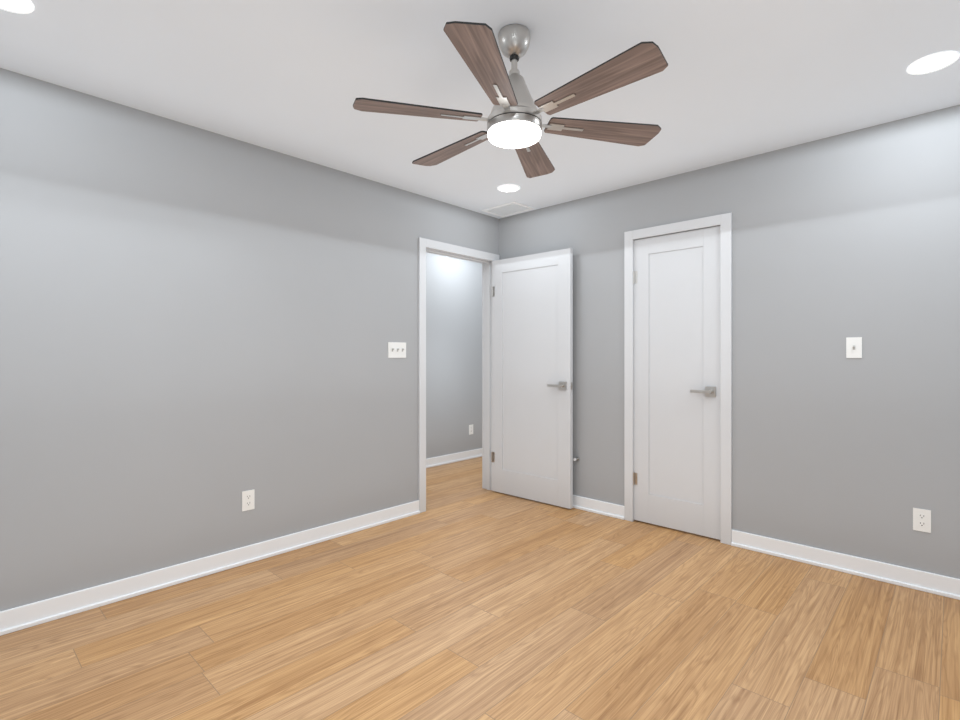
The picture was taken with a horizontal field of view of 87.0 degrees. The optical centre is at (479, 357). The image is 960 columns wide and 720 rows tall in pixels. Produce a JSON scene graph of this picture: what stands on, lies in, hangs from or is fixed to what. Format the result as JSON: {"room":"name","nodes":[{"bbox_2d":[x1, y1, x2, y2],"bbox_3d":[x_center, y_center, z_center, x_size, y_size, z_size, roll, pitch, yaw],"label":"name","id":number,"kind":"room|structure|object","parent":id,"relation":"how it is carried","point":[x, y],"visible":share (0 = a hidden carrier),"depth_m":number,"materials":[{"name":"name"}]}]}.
{"room":"empty bedroom","nodes":[
{"label":"empty bedroom","id":0,"kind":"room"},
{"bbox_2d":[0,68,498,610],"bbox_3d":[-0.571,-0.027,3.862,0.120,2.440,6.120,0,0,43],"label":"wall","id":1,"kind":"structure","parent":0,"point":[200,328],"depth_m":2.70,"materials":[{"name":"grey paint"}]},
{"bbox_2d":[0,500,419,635],"bbox_3d":[-1.487,1.144,2.781,0.024,0.098,2.990,0,0,43],"label":"baseboard","id":2,"kind":"structure","parent":1,"relation":"attached to","point":[39,612],"depth_m":2.68,"materials":[{"name":"white wood"}]},
{"bbox_2d":[242,489,254,510],"bbox_3d":[-1.347,0.833,2.943,0.007,0.114,0.070,0,0,43],"label":"electrical outlet","id":3,"kind":"object","parent":1,"relation":"attached to","point":[248,499],"visible":1,"depth_m":2.94,"materials":[{"name":"white plastic"}]},
{"bbox_2d":[388,342,405,357],"bbox_3d":[-0.603,-0.052,3.723,0.024,0.114,0.162,0,0,43],"label":"light switch","id":4,"kind":"object","parent":1,"relation":"attached to","point":[396,349],"visible":1,"depth_m":3.72,"materials":[{"name":"white plastic"}]},
{"bbox_2d":[418,237,498,512],"bbox_3d":[-0.198,0.138,4.259,0.152,2.110,0.930,0,0,43],"label":"trim","id":5,"kind":"structure","parent":1,"relation":"attached to","point":[485,259],"depth_m":4.24,"materials":[{"name":"white wood"}]},
{"bbox_2d":[491,248,572,508],"bbox_3d":[0.422,0.166,4.220,0.813,2.030,0.137,0,0,43],"label":"entry door","id":6,"kind":"structure","parent":5,"relation":"attached to","point":[532,379],"depth_m":4.18,"materials":[{"name":"white wood"}]},
{"bbox_2d":[426,252,481,458],"bbox_3d":[-1.034,-0.027,5.064,0.120,2.440,5.000,0,0,43],"label":"wall","id":7,"kind":"structure","parent":0,"point":[453,349],"depth_m":5.76,"materials":[{"name":"grey paint"}]},
{"bbox_2d":[426,448,481,467],"bbox_3d":[-0.981,1.144,5.015,0.024,0.098,5.000,0,0,43],"label":"baseboard","id":8,"kind":"structure","parent":7,"relation":"attached to","point":[460,456],"depth_m":5.73,"materials":[{"name":"white wood"}]},
{"bbox_2d":[469,424,472,434],"bbox_3d":[-0.104,0.853,5.961,0.007,0.114,0.070,0,0,43],"label":"outlet","id":9,"kind":"object","parent":7,"relation":"attached to","point":[470,429],"visible":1,"depth_m":5.96,"materials":[{"name":"white plastic"}]},
{"bbox_2d":[0,457,959,719],"bbox_3d":[0.403,1.218,3.029,5.000,0.050,6.240,0,0,43],"label":"floor","id":10,"kind":"structure","parent":0,"point":[464,597],"depth_m":2.17,"materials":[{"name":"brown wood"}]},
{"bbox_2d":[0,0,959,218],"bbox_3d":[0.403,-1.272,3.029,5.000,0.050,6.240,0,0,43],"label":"ceiling","id":11,"kind":"structure","parent":0,"point":[733,80],"depth_m":2.23,"materials":[{"name":"white paint"}]},
{"bbox_2d":[0,0,33,13],"bbox_3d":[-1.651,-1.244,1.748,0.168,0.006,0.168,0,0,43],"label":"recessed light","id":12,"kind":"object","parent":11,"relation":"in","point":[21,6],"visible":1,"depth_m":1.79,"materials":[{"name":"white plastic"}]},
{"bbox_2d":[497,184,519,191],"bbox_3d":[0.211,-1.244,3.731,0.168,0.006,0.168,0,0,43],"label":"recessed light","id":13,"kind":"object","parent":11,"relation":"in","point":[508,188],"visible":1,"depth_m":3.72,"materials":[{"name":"white plastic"}]},
{"bbox_2d":[482,201,534,216],"bbox_3d":[0.236,-1.242,4.269,0.360,0.010,0.270,0,0,43],"label":"ceiling vent","id":14,"kind":"object","parent":11,"relation":"in","point":[508,209],"visible":1,"depth_m":4.25,"materials":[{"name":"white metal"}]},
{"bbox_2d":[353,21,667,177],"bbox_3d":[0.133,-1.041,1.952,1.204,0.412,1.125,0,0,43],"label":"fan","id":15,"kind":"object","parent":11,"relation":"hanging from","point":[514,119],"visible":1,"depth_m":1.86,"materials":[{"name":"brown wood"}]},
{"bbox_2d":[907,51,959,74],"bbox_3d":[1.916,-1.244,2.143,0.168,0.006,0.168,0,0,43],"label":"recessed light","id":16,"kind":"object","parent":11,"relation":"in","point":[934,62],"visible":1,"depth_m":2.13,"materials":[{"name":"white plastic"}]},
{"bbox_2d":[499,105,959,578],"bbox_3d":[1.568,-0.027,3.335,3.720,2.440,0.120,0,0,43],"label":"wall","id":17,"kind":"structure","parent":0,"point":[837,240],"depth_m":2.89,"materials":[{"name":"grey paint"}]},
{"bbox_2d":[573,495,623,519],"bbox_3d":[0.612,1.144,4.134,1.232,0.098,0.024,0,0,43],"label":"baseboard","id":18,"kind":"structure","parent":17,"relation":"attached to","point":[582,503],"depth_m":3.85,"materials":[{"name":"white wood"}]},
{"bbox_2d":[633,226,719,539],"bbox_3d":[1.352,0.166,3.483,0.616,2.030,0.135,0,0,43],"label":"closet door","id":19,"kind":"structure","parent":17,"relation":"in","point":[676,472],"depth_m":3.46,"materials":[{"name":"white wood"}]},
{"bbox_2d":[624,213,731,544],"bbox_3d":[1.371,0.138,3.508,0.733,2.110,0.136,0,0,43],"label":"trim","id":20,"kind":"structure","parent":17,"relation":"attached to","point":[723,222],"depth_m":3.25,"materials":[{"name":"white wood"}]},
{"bbox_2d":[731,530,959,599],"bbox_3d":[2.173,1.144,2.668,1.585,0.098,0.024,0,0,43],"label":"baseboard","id":21,"kind":"structure","parent":17,"relation":"attached to","point":[937,584],"depth_m":2.78,"materials":[{"name":"white wood"}]},
{"bbox_2d":[846,337,861,357],"bbox_3d":[2.054,-0.052,2.780,0.070,0.114,0.024,0,0,43],"label":"light switch","id":22,"kind":"object","parent":17,"relation":"attached to","point":[853,347],"visible":1,"depth_m":2.78,"materials":[{"name":"white plastic"}]},
{"bbox_2d":[913,508,930,532],"bbox_3d":[2.265,0.836,2.593,0.070,0.114,0.007,0,0,43],"label":"electrical outlet","id":23,"kind":"object","parent":17,"relation":"attached to","point":[922,520],"visible":1,"depth_m":2.59,"materials":[{"name":"white plastic"}]}
]}

